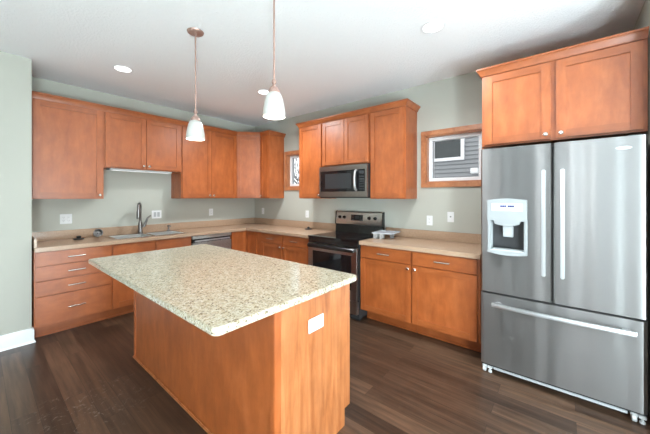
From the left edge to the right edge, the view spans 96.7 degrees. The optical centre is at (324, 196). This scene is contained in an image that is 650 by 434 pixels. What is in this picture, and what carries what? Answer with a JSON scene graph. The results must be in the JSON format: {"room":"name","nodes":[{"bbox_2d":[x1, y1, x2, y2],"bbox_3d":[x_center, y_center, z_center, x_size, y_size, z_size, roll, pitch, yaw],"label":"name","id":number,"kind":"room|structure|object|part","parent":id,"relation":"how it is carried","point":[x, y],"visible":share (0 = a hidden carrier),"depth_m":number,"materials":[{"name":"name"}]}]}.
{"room":"kitchen","nodes":[
{"label":"kitchen","id":0,"kind":"room"},
{"bbox_2d":[0,51,31,335],"bbox_3d":[-4.761,0.035,1.041,0.720,2.743,5.158,0,0,40],"label":"wall","id":1,"kind":"structure","parent":0,"point":[15,70],"depth_m":2.71,"materials":[{"name":"grey paint"}]},
{"bbox_2d":[0,327,35,351],"bbox_3d":[-4.475,1.337,0.828,0.062,0.140,5.175,0,0,40],"label":"baseboard","id":2,"kind":"structure","parent":1,"relation":"attached to","point":[23,337],"depth_m":2.71,"materials":[{"name":"white paint"}]},
{"bbox_2d":[32,77,254,231],"bbox_3d":[-2.370,0.035,4.379,0.150,2.743,3.350,0,0,40],"label":"wall","id":3,"kind":"structure","parent":0,"point":[123,190],"depth_m":3.93,"materials":[{"name":"grey paint"}]},
{"bbox_2d":[60,214,71,223],"bbox_3d":[-3.062,0.260,3.417,0.009,0.115,0.108,0,0,40],"label":"wall outlet","id":4,"kind":"object","parent":3,"relation":"attached to","point":[64,218],"visible":1,"depth_m":3.42,"materials":[{"name":"white plastic"}]},
{"bbox_2d":[32,91,104,198],"bbox_3d":[-2.931,-0.530,3.285,0.374,1.105,0.610,0,0,40],"label":"upper cabinet","id":5,"kind":"object","parent":3,"relation":"attached to","point":[68,133],"visible":0.96,"depth_m":3.17,"materials":[{"name":"brown wood"}]},
{"bbox_3d":[-2.807,-1.052,3.183,0.040,0.062,0.610,0,0,40],"label":"crown moulding","id":6,"kind":"part","parent":5,"relation":"part of","materials":[{"name":"brown wood"}]},
{"bbox_2d":[104,105,181,172],"bbox_3d":[-2.450,-0.718,3.867,0.374,0.730,0.900,0,0,40],"label":"upper cabinet","id":7,"kind":"object","parent":3,"relation":"attached to","point":[134,140],"visible":0.98,"depth_m":3.72,"materials":[{"name":"brown wood"}]},
{"bbox_3d":[-2.474,-0.688,3.602,0.020,0.646,0.436,0,0,40],"label":"door","id":8,"kind":"part","parent":7,"relation":"part of","materials":[{"name":"brown wood"}]},
{"bbox_2d":[106,168,171,173],"bbox_3d":[-2.428,-0.340,3.814,0.100,0.025,0.745,0,0,40],"label":"light","id":9,"kind":"object","parent":7,"relation":"attached to","point":[111,169],"visible":1,"depth_m":3.75,"materials":[{"name":"grey plastic"}]},
{"bbox_3d":[-2.326,-1.052,3.765,0.040,0.062,0.900,0,0,40],"label":"crown moulding","id":10,"kind":"part","parent":7,"relation":"part of","materials":[{"name":"brown wood"}]},
{"bbox_3d":[-2.193,-0.688,3.941,0.020,0.646,0.436,0,0,40],"label":"door","id":11,"kind":"part","parent":7,"relation":"part of","materials":[{"name":"brown wood"}]},
{"bbox_2d":[152,210,161,218],"bbox_3d":[-2.433,0.252,4.178,0.009,0.115,0.131,0,0,40],"label":"light switch","id":12,"kind":"object","parent":3,"relation":"attached to","point":[157,213],"visible":1,"depth_m":4.18,"materials":[{"name":"white plastic"}]},
{"bbox_2d":[171,121,236,198],"bbox_3d":[-1.873,-0.530,4.565,0.374,1.105,0.910,0,0,40],"label":"upper cabinet","id":13,"kind":"object","parent":3,"relation":"attached to","point":[208,166],"visible":0.98,"depth_m":4.42,"materials":[{"name":"brown wood"}]},
{"bbox_3d":[-1.899,-0.500,4.297,0.020,1.021,0.441,0,0,40],"label":"door","id":14,"kind":"part","parent":13,"relation":"part of","materials":[{"name":"brown wood"}]},
{"bbox_3d":[-1.749,-1.052,4.463,0.040,0.062,0.910,0,0,40],"label":"crown moulding","id":15,"kind":"part","parent":13,"relation":"part of","materials":[{"name":"brown wood"}]},
{"bbox_3d":[-1.615,-0.500,4.640,0.020,1.021,0.441,0,0,40],"label":"door","id":16,"kind":"part","parent":13,"relation":"part of","materials":[{"name":"brown wood"}]},
{"bbox_2d":[237,132,260,197],"bbox_3d":[-1.298,-0.530,5.055,0.635,1.105,0.635,0,0,40],"label":"upper cabinet","id":17,"kind":"object","parent":3,"relation":"attached to","point":[248,143],"visible":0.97,"depth_m":4.83,"materials":[{"name":"brown wood"}]},
{"bbox_3d":[-1.276,-1.052,4.825,0.396,0.062,0.040,0,0,-5],"label":"crown moulding","id":18,"kind":"part","parent":17,"relation":"part of","materials":[{"name":"brown wood"}]},
{"bbox_2d":[0,0,644,126],"bbox_3d":[-0.604,-1.386,-0.390,8.950,0.100,8.450,0,0,40],"label":"ceiling","id":19,"kind":"structure","parent":0,"point":[329,53],"depth_m":2.47,"materials":[{"name":"white paint"}]},
{"bbox_2d":[112,65,133,72],"bbox_3d":[-2.106,-1.332,3.012,0.188,0.006,0.188,0,0,40],"label":"recessed light","id":20,"kind":"object","parent":19,"relation":"in","point":[120,68],"visible":1,"depth_m":3.01,"materials":[{"name":"white paint"}]},
{"bbox_2d":[186,27,204,140],"bbox_3d":[-1.047,-0.901,2.338,0.144,0.868,0.144,0,0,40],"label":"pendant light","id":21,"kind":"object","parent":19,"relation":"hanging from","point":[195,131],"visible":1,"depth_m":2.31,"materials":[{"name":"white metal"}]},
{"bbox_3d":[-1.047,-0.994,2.338,0.011,0.624,0.011,0,0,25],"label":"rod","id":22,"kind":"part","parent":21,"relation":"part of","materials":[{"name":"orange metal"}]},
{"bbox_3d":[-1.047,-0.542,2.338,0.144,0.150,0.144,0,0,40],"label":"lamp shade","id":23,"kind":"part","parent":21,"relation":"part of","materials":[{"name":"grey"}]},
{"bbox_2d":[256,89,268,94],"bbox_3d":[-0.776,-1.332,3.677,0.188,0.006,0.188,0,0,40],"label":"recessed light","id":24,"kind":"object","parent":19,"relation":"in","point":[261,91],"visible":0.75,"depth_m":3.65,"materials":[{"name":"white paint"}]},
{"bbox_2d":[262,0,285,119],"bbox_3d":[-0.320,-0.919,1.814,0.144,0.832,0.144,0,0,40],"label":"pendant light","id":25,"kind":"object","parent":19,"relation":"hanging from","point":[273,108],"visible":1,"depth_m":1.78,"materials":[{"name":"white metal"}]},
{"bbox_3d":[-0.320,-1.012,1.814,0.011,0.588,0.011,0,0,25],"label":"rod","id":26,"kind":"part","parent":25,"relation":"part of","materials":[{"name":"orange metal"}]},
{"bbox_3d":[-0.320,-0.578,1.814,0.144,0.150,0.144,0,0,40],"label":"lamp shade","id":27,"kind":"part","parent":25,"relation":"part of","materials":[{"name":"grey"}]},
{"bbox_2d":[421,20,445,33],"bbox_3d":[0.848,-1.332,2.269,0.188,0.006,0.188,0,0,40],"label":"recessed light","id":28,"kind":"object","parent":19,"relation":"in","point":[434,26],"visible":1,"depth_m":2.26,"materials":[{"name":"white paint"}]},
{"bbox_2d":[0,312,649,433],"bbox_3d":[-0.604,1.457,-0.390,8.950,0.100,8.450,0,0,40],"label":"floor","id":29,"kind":"structure","parent":0,"point":[84,379],"depth_m":2.06,"materials":[{"name":"brown wood"}]},
{"bbox_2d":[32,245,111,337],"bbox_3d":[-2.815,0.971,3.196,0.665,0.873,0.620,0,0,40],"label":"base cabinet","id":30,"kind":"object","parent":29,"relation":"on","point":[68,292],"visible":0.91,"depth_m":2.97,"materials":[{"name":"brown wood"}]},
{"bbox_3d":[-2.595,0.750,3.016,0.020,0.139,0.603,0,0,40],"label":"drawer","id":31,"kind":"part","parent":30,"relation":"part of","materials":[{"name":"brown wood"}]},
{"bbox_3d":[-2.595,1.117,3.016,0.020,0.283,0.603,0,0,40],"label":"drawer","id":32,"kind":"part","parent":30,"relation":"part of","materials":[{"name":"brown wood"}]},
{"bbox_3d":[-2.595,0.897,3.016,0.020,0.144,0.603,0,0,40],"label":"drawer","id":33,"kind":"part","parent":30,"relation":"part of","materials":[{"name":"brown wood"}]},
{"bbox_3d":[-2.595,0.607,3.016,0.020,0.135,0.603,0,0,40],"label":"drawer","id":34,"kind":"part","parent":30,"relation":"part of","materials":[{"name":"brown wood"}]},
{"bbox_2d":[108,236,190,317],"bbox_3d":[-2.335,0.971,3.786,0.654,0.873,0.900,0,0,40],"label":"base cabinet","id":35,"kind":"object","parent":29,"relation":"on","point":[122,295],"visible":0.1,"depth_m":3.40,"materials":[{"name":"brown wood"}]},
{"bbox_3d":[-2.253,0.969,3.429,0.020,0.578,0.442,0,0,40],"label":"door","id":36,"kind":"part","parent":35,"relation":"part of","materials":[{"name":"brown wood"}]},
{"bbox_2d":[191,232,230,248],"bbox_3d":[-1.848,0.973,4.367,0.630,0.868,0.600,0,0,40],"label":"dishwasher","id":37,"kind":"object","parent":29,"relation":"on","point":[223,240],"visible":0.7,"depth_m":4.20,"materials":[{"name":"grey metal"}]},
{"bbox_3d":[-1.641,0.956,4.196,0.063,0.642,0.596,0,0,40],"label":"door","id":38,"kind":"part","parent":37,"relation":"part of","materials":[{"name":"silver metal"}]},
{"bbox_3d":[-1.639,0.561,4.194,0.068,0.040,0.596,0,0,40],"label":"control panel","id":39,"kind":"part","parent":37,"relation":"part of","materials":[{"name":"silver metal"}]},
{"bbox_3d":[-1.620,0.611,4.179,0.040,0.020,0.548,0,0,40],"label":"handle","id":40,"kind":"part","parent":37,"relation":"part of","materials":[{"name":"grey metal"}]},
{"bbox_2d":[133,283,349,433],"bbox_3d":[-0.753,0.963,2.191,1.876,0.888,0.665,0,0,40],"label":"kitchen island","id":41,"kind":"object","parent":29,"relation":"on","point":[267,375],"visible":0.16,"depth_m":1.62,"materials":[{"name":"brown wood"}]},
{"bbox_3d":[-1.655,0.963,2.547,0.033,0.888,0.045,0,0,40],"label":"corner post","id":42,"kind":"part","parent":41,"relation":"part of","materials":[{"name":"brown wood"}]},
{"bbox_3d":[-0.959,1.396,1.940,1.872,0.022,0.016,0,0,40],"label":"shoe moulding","id":43,"kind":"part","parent":41,"relation":"part of","materials":[{"name":"brown wood"}]},
{"bbox_3d":[-0.949,0.963,1.954,1.862,0.888,0.018,0,0,40],"label":"panel","id":44,"kind":"part","parent":41,"relation":"part of","materials":[{"name":"brown wood"}]},
{"bbox_2d":[88,244,356,335],"bbox_3d":[-0.826,0.502,2.033,1.890,0.032,0.962,0,0,40],"label":"island countertop","id":45,"kind":"structure","parent":41,"relation":"on","point":[219,291],"depth_m":1.68,"materials":[{"name":"beige stone"}]},
{"bbox_3d":[-0.234,0.963,1.373,0.033,0.888,0.045,0,0,40],"label":"corner post","id":46,"kind":"part","parent":41,"relation":"part of","materials":[{"name":"brown wood"}]},
{"bbox_3d":[-0.043,0.963,1.599,0.020,0.888,0.598,0,0,40],"label":"panel","id":47,"kind":"part","parent":41,"relation":"part of","materials":[{"name":"brown wood"}]},
{"bbox_2d":[308,313,323,333],"bbox_3d":[-0.046,0.685,1.566,0.009,0.074,0.122,0,0,40],"label":"island outlet","id":48,"kind":"object","parent":41,"relation":"attached to","point":[317,322],"visible":1,"depth_m":1.56,"materials":[{"name":"white plastic"}]},
{"bbox_2d":[230,231,257,254],"bbox_3d":[-1.282,0.971,4.876,0.887,0.873,0.892,0,0,40],"label":"base cabinet","id":49,"kind":"object","parent":29,"relation":"on","point":[244,241],"visible":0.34,"depth_m":4.53,"materials":[{"name":"brown wood"}]},
{"bbox_3d":[-1.347,0.898,4.524,0.020,0.719,0.258,0,0,40],"label":"door","id":50,"kind":"part","parent":49,"relation":"part of","materials":[{"name":"brown wood"}]},
{"bbox_3d":[-1.151,0.898,4.545,0.253,0.719,0.020,0,0,40],"label":"door","id":51,"kind":"part","parent":49,"relation":"part of","materials":[{"name":"brown wood"}]},
{"bbox_2d":[258,232,308,264],"bbox_3d":[-0.441,0.971,4.327,1.106,0.873,0.665,0,0,40],"label":"base cabinet","id":52,"kind":"object","parent":29,"relation":"on","point":[289,248],"visible":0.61,"depth_m":4.05,"materials":[{"name":"brown wood"}]},
{"bbox_2d":[32,218,335,252],"bbox_3d":[-1.535,0.463,3.699,1.997,0.143,3.027,0,0,40],"label":"countertop","id":53,"kind":"structure","parent":52,"relation":"on","point":[46,241],"depth_m":4.01,"materials":[{"name":"beige laminate"}]},
{"bbox_2d":[93,229,102,236],"bbox_3d":[-2.767,0.438,3.519,0.087,0.104,0.096,0,0,40],"label":"strainer","id":54,"kind":"object","parent":53,"relation":"on","point":[98,232],"visible":1,"depth_m":3.53,"materials":[{"name":"grey metal"}]},
{"bbox_2d":[136,202,150,232],"bbox_3d":[-2.481,0.280,3.905,0.123,0.417,0.235,0,0,8],"label":"faucet","id":55,"kind":"object","parent":53,"relation":"on","point":[139,206],"visible":1,"depth_m":3.90,"materials":[{"name":"grey metal"}]},
{"bbox_3d":[-2.454,0.332,3.970,0.038,0.172,0.121,0,0,40],"label":"lever","id":56,"kind":"part","parent":55,"relation":"part of","materials":[{"name":"grey metal"}]},
{"bbox_2d":[103,230,187,239],"bbox_3d":[-2.339,0.588,3.801,0.510,0.198,0.850,0,0,40],"label":"sink","id":57,"kind":"object","parent":53,"relation":"in","point":[155,233],"visible":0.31,"depth_m":3.82,"materials":[{"name":"grey metal"}]},
{"bbox_3d":[-2.441,0.590,3.626,0.370,0.195,0.370,0,0,40],"label":"bowl","id":58,"kind":"part","parent":57,"relation":"part of","materials":[{"name":"silver metal"}]},
{"bbox_3d":[-2.183,0.590,3.938,0.370,0.195,0.360,0,0,40],"label":"bowl","id":59,"kind":"part","parent":57,"relation":"part of","materials":[{"name":"silver metal"}]},
{"bbox_3d":[-0.783,0.608,4.240,0.465,0.133,0.020,0,0,40],"label":"drawer","id":60,"kind":"part","parent":52,"relation":"part of","materials":[{"name":"brown wood"}]},
{"bbox_3d":[-0.783,0.969,4.240,0.465,0.578,0.020,0,0,40],"label":"door","id":61,"kind":"part","parent":52,"relation":"part of","materials":[{"name":"brown wood"}]},
{"bbox_3d":[-0.398,0.969,3.922,0.509,0.578,0.020,0,0,40],"label":"door","id":62,"kind":"part","parent":52,"relation":"part of","materials":[{"name":"brown wood"}]},
{"bbox_3d":[-0.398,0.608,3.922,0.509,0.133,0.020,0,0,40],"label":"drawer","id":63,"kind":"part","parent":52,"relation":"part of","materials":[{"name":"brown wood"}]},
{"bbox_2d":[307,210,384,320],"bbox_3d":[0.259,0.801,3.701,0.758,1.212,0.687,0,0,40],"label":"range","id":64,"kind":"object","parent":29,"relation":"on","point":[340,249],"visible":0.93,"depth_m":3.53,"materials":[{"name":"black metal"}]},
{"bbox_3d":[0.057,0.606,3.456,0.714,0.047,0.051,0,0,40],"label":"handle","id":65,"kind":"part","parent":64,"relation":"part of","materials":[{"name":"silver metal"}]},
{"bbox_3d":[0.083,0.877,3.488,0.746,0.596,0.040,0,0,40],"label":"oven door","id":66,"kind":"part","parent":64,"relation":"part of","materials":[{"name":"black glass"}]},
{"bbox_2d":[308,231,372,242],"bbox_3d":[0.272,0.501,3.717,0.758,0.021,0.642,0,0,40],"label":"cooktop","id":67,"kind":"object","parent":64,"relation":"in","point":[335,236],"depth_m":3.59,"materials":[{"name":"grey glass"}]},
{"bbox_3d":[0.084,1.258,3.490,0.746,0.147,0.036,0,0,40],"label":"storage drawer","id":68,"kind":"part","parent":64,"relation":"part of","materials":[{"name":"silver metal"}]},
{"bbox_3d":[0.459,0.288,3.943,0.738,0.177,0.056,0,0,40],"label":"control panel","id":69,"kind":"part","parent":64,"relation":"part of","materials":[{"name":"silver metal"}]},
{"bbox_2d":[361,245,417,332],"bbox_3d":[0.812,0.971,3.291,0.605,0.873,0.665,0,0,40],"label":"base cabinet","id":70,"kind":"object","parent":29,"relation":"on","point":[386,273],"visible":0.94,"depth_m":3.05,"materials":[{"name":"brown wood"}]},
{"bbox_3d":[0.632,0.608,3.070,0.590,0.133,0.020,0,0,40],"label":"drawer","id":71,"kind":"part","parent":70,"relation":"part of","materials":[{"name":"brown wood"}]},
{"bbox_3d":[0.632,0.969,3.070,0.590,0.578,0.020,0,0,40],"label":"door","id":72,"kind":"part","parent":70,"relation":"part of","materials":[{"name":"brown wood"}]},
{"bbox_2d":[412,251,481,351],"bbox_3d":[1.282,0.971,2.902,0.612,0.873,0.665,0,0,40],"label":"base cabinet","id":73,"kind":"object","parent":29,"relation":"on","point":[446,290],"visible":0.91,"depth_m":2.67,"materials":[{"name":"brown wood"}]},
{"bbox_2d":[359,227,480,259],"bbox_3d":[1.057,0.463,3.100,1.225,0.143,0.647,0,0,40],"label":"countertop","id":74,"kind":"structure","parent":73,"relation":"on","point":[465,245],"depth_m":3.09,"materials":[{"name":"beige laminate"}]},
{"bbox_3d":[0.805,0.462,3.472,0.048,0.062,0.053,0,0,15],"label":"carton","id":75,"kind":"object","parent":74,"relation":"on","visible":0},
{"bbox_2d":[372,230,399,234],"bbox_3d":[0.735,0.423,3.465,0.260,0.014,0.280,0,0,32],"label":"plastic tray","id":76,"kind":"object","parent":75,"relation":"on","point":[378,231],"visible":1,"depth_m":3.47,"materials":[{"name":"white plastic"}]},
{"bbox_3d":[1.095,0.608,2.687,0.584,0.133,0.020,0,0,40],"label":"drawer","id":77,"kind":"part","parent":73,"relation":"part of","materials":[{"name":"brown wood"}]},
{"bbox_2d":[481,134,647,424],"bbox_3d":[1.828,0.507,2.307,0.912,1.800,0.812,0,0,40],"label":"refrigerator","id":78,"kind":"object","parent":29,"relation":"on","point":[564,225],"visible":1,"depth_m":1.99,"materials":[{"name":"grey metal"}]},
{"bbox_3d":[1.388,0.079,2.208,0.205,0.060,0.004,0,0,40],"label":"display panel","id":79,"kind":"part","parent":78,"relation":"part of","materials":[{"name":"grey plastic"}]},
{"bbox_3d":[1.459,0.184,2.220,0.454,1.135,0.072,0,0,40],"label":"door","id":80,"kind":"part","parent":78,"relation":"part of","materials":[{"name":"silver metal"}]},
{"bbox_3d":[1.557,0.184,2.058,0.025,0.755,0.066,0,0,40],"label":"handle","id":81,"kind":"part","parent":78,"relation":"part of","materials":[{"name":"grey metal"}]},
{"bbox_3d":[1.637,0.184,1.992,0.025,0.755,0.066,0,0,40],"label":"handle","id":82,"kind":"part","parent":78,"relation":"part of","materials":[{"name":"grey metal"}]},
{"bbox_3d":[1.605,0.840,2.014,0.777,0.031,0.076,0,0,40],"label":"handle","id":83,"kind":"part","parent":78,"relation":"part of","materials":[{"name":"grey metal"}]},
{"bbox_3d":[1.635,1.050,2.075,0.912,0.565,0.072,0,0,40],"label":"freezer drawer","id":84,"kind":"part","parent":78,"relation":"part of","materials":[{"name":"silver metal"}]},
{"bbox_3d":[1.812,0.184,1.928,0.452,1.135,0.072,0,0,40],"label":"door","id":85,"kind":"part","parent":78,"relation":"part of","materials":[{"name":"silver metal"}]},
{"bbox_2d":[255,71,481,234],"bbox_3d":[2.060,0.035,2.792,8.700,2.743,0.150,0,0,40],"label":"wall","id":86,"kind":"structure","parent":0,"point":[456,101],"depth_m":3.46,"materials":[{"name":"grey paint"}]},
{"bbox_2d":[259,130,285,197],"bbox_3d":[-0.891,-0.530,4.890,0.258,1.105,0.376,0,0,40],"label":"upper cabinet","id":87,"kind":"object","parent":86,"relation":"attached to","point":[271,142],"visible":1,"depth_m":4.81,"materials":[{"name":"brown wood"}]},
{"bbox_3d":[-1.003,-0.500,4.786,0.194,1.021,0.020,0,0,40],"label":"door","id":88,"kind":"part","parent":87,"relation":"part of","materials":[{"name":"brown wood"}]},
{"bbox_3d":[-0.889,-1.052,4.893,0.258,0.062,0.370,0,0,40],"label":"crown moulding","id":89,"kind":"part","parent":87,"relation":"part of","materials":[{"name":"brown wood"}]},
{"bbox_2d":[284,150,298,190],"bbox_3d":[-0.405,-0.441,4.798,0.651,0.661,0.140,0,0,40],"label":"window","id":90,"kind":"structure","parent":86,"relation":"in","point":[291,158],"depth_m":4.92,"materials":[{"name":"brown wood"}]},
{"bbox_3d":[-0.383,-0.441,4.824,0.511,0.521,0.070,0,0,40],"label":"sash","id":91,"kind":"part","parent":90,"relation":"part of","materials":[{"name":"white plastic"}]},
{"bbox_3d":[-0.382,-0.441,4.825,0.431,0.441,0.006,0,0,40],"label":"pane","id":92,"kind":"part","parent":90,"relation":"part of","materials":[{"name":"clear glass"}]},
{"bbox_2d":[296,118,335,198],"bbox_3d":[-0.133,-0.530,4.263,0.486,1.105,0.376,0,0,40],"label":"upper cabinet","id":93,"kind":"object","parent":86,"relation":"attached to","point":[310,132],"visible":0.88,"depth_m":4.13,"materials":[{"name":"brown wood"}]},
{"bbox_3d":[-0.131,-1.052,4.266,0.486,0.062,0.370,0,0,40],"label":"crown moulding","id":94,"kind":"part","parent":93,"relation":"part of","materials":[{"name":"brown wood"}]},
{"bbox_3d":[-0.214,-0.500,4.133,0.422,1.021,0.020,0,0,40],"label":"door","id":95,"kind":"part","parent":93,"relation":"part of","materials":[{"name":"brown wood"}]},
{"bbox_2d":[321,107,369,166],"bbox_3d":[0.349,-0.750,3.867,0.760,0.667,0.367,0,0,40],"label":"upper cabinet","id":96,"kind":"object","parent":86,"relation":"attached to","point":[345,136],"visible":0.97,"depth_m":3.71,"materials":[{"name":"brown wood"}]},
{"bbox_3d":[0.109,-0.720,3.866,0.366,0.583,0.020,0,0,40],"label":"door","id":97,"kind":"part","parent":96,"relation":"part of","materials":[{"name":"brown wood"}]},
{"bbox_2d":[319,163,369,197],"bbox_3d":[0.320,-0.196,3.830,0.755,0.418,0.459,0,0,40],"label":"microwave","id":98,"kind":"object","parent":96,"relation":"attached to","point":[343,181],"visible":0.95,"depth_m":3.66,"materials":[{"name":"grey metal"}]},
{"bbox_3d":[0.178,-0.205,3.735,0.612,0.270,0.019,0,0,40],"label":"door","id":99,"kind":"part","parent":98,"relation":"part of","materials":[{"name":"black glass"}]},
{"bbox_3d":[0.368,-0.207,3.535,0.028,0.272,0.066,0,0,40],"label":"handle","id":100,"kind":"part","parent":98,"relation":"part of","materials":[{"name":"grey metal"}]},
{"bbox_3d":[0.450,-0.205,3.511,0.086,0.270,0.018,0,0,40],"label":"control panel","id":101,"kind":"part","parent":98,"relation":"part of","materials":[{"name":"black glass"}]},
{"bbox_3d":[0.245,-1.052,3.741,0.760,0.062,0.040,0,0,40],"label":"crown moulding","id":102,"kind":"part","parent":96,"relation":"part of","materials":[{"name":"brown wood"}]},
{"bbox_3d":[0.394,-0.720,3.630,0.366,0.583,0.020,0,0,40],"label":"door","id":103,"kind":"part","parent":96,"relation":"part of","materials":[{"name":"brown wood"}]},
{"bbox_2d":[369,98,419,198],"bbox_3d":[0.834,-0.530,3.468,0.492,1.105,0.370,0,0,40],"label":"upper cabinet","id":104,"kind":"object","parent":86,"relation":"attached to","point":[393,125],"visible":1,"depth_m":3.35,"materials":[{"name":"brown wood"}]},
{"bbox_3d":[0.719,-0.500,3.361,0.428,1.021,0.020,0,0,40],"label":"door","id":105,"kind":"part","parent":104,"relation":"part of","materials":[{"name":"brown wood"}]},
{"bbox_3d":[0.834,-1.052,3.468,0.492,0.062,0.370,0,0,40],"label":"crown moulding","id":106,"kind":"part","parent":104,"relation":"part of","materials":[{"name":"brown wood"}]},
{"bbox_2d":[427,216,432,225],"bbox_3d":[1.223,0.275,3.380,0.070,0.115,0.009,0,0,40],"label":"wall outlet","id":107,"kind":"object","parent":86,"relation":"attached to","point":[429,218],"visible":1,"depth_m":3.37,"materials":[{"name":"white plastic"}]},
{"bbox_2d":[386,227,480,243],"bbox_3d":[1.257,0.442,3.342,1.225,0.102,0.019,0,0,40],"label":"backsplash","id":108,"kind":"structure","parent":86,"relation":"attached to","point":[412,233],"depth_m":3.30,"materials":[{"name":"beige laminate"}]},
{"bbox_2d":[447,212,453,221],"bbox_3d":[1.403,0.224,3.230,0.070,0.115,0.010,0,0,40],"label":"wall jack","id":109,"kind":"object","parent":86,"relation":"attached to","point":[450,215],"visible":1,"depth_m":3.23,"materials":[{"name":"white plastic"}]},
{"bbox_2d":[421,123,483,187],"bbox_3d":[1.458,-0.441,3.257,0.716,0.661,0.140,0,0,40],"label":"window","id":110,"kind":"structure","parent":86,"relation":"in","point":[453,159],"depth_m":3.28,"materials":[{"name":"brown wood"}]},
{"bbox_3d":[1.480,-0.441,3.284,0.576,0.521,0.070,0,0,40],"label":"sash","id":111,"kind":"part","parent":110,"relation":"part of","materials":[{"name":"white plastic"}]},
{"bbox_3d":[1.481,-0.441,3.285,0.496,0.441,0.006,0,0,40],"label":"pane","id":112,"kind":"part","parent":110,"relation":"part of","materials":[{"name":"clear glass"}]},
{"bbox_2d":[476,26,648,148],"bbox_3d":[1.881,-0.754,2.403,0.995,0.658,0.676,0,0,40],"label":"upper cabinet","id":113,"kind":"object","parent":86,"relation":"attached to","point":[598,88],"visible":0.99,"depth_m":2.09,"materials":[{"name":"brown wood"}]},
{"bbox_3d":[1.523,-0.724,2.307,0.440,0.574,0.020,0,0,40],"label":"door","id":114,"kind":"part","parent":113,"relation":"part of","materials":[{"name":"brown wood"}]},
{"bbox_3d":[1.883,-1.052,2.405,0.995,0.062,0.670,0,0,40],"label":"crown moulding","id":115,"kind":"part","parent":113,"relation":"part of","materials":[{"name":"brown wood"}]},
{"bbox_3d":[1.885,-0.724,2.007,0.440,0.574,0.020,0,0,40],"label":"door","id":116,"kind":"part","parent":113,"relation":"part of","materials":[{"name":"brown wood"}]},
{"bbox_2d":[633,0,649,415],"bbox_3d":[2.253,0.035,1.963,0.125,2.743,0.880,0,0,40],"label":"wall","id":117,"kind":"structure","parent":0,"point":[643,20],"depth_m":1.88,"materials":[{"name":"grey paint"}]}
]}

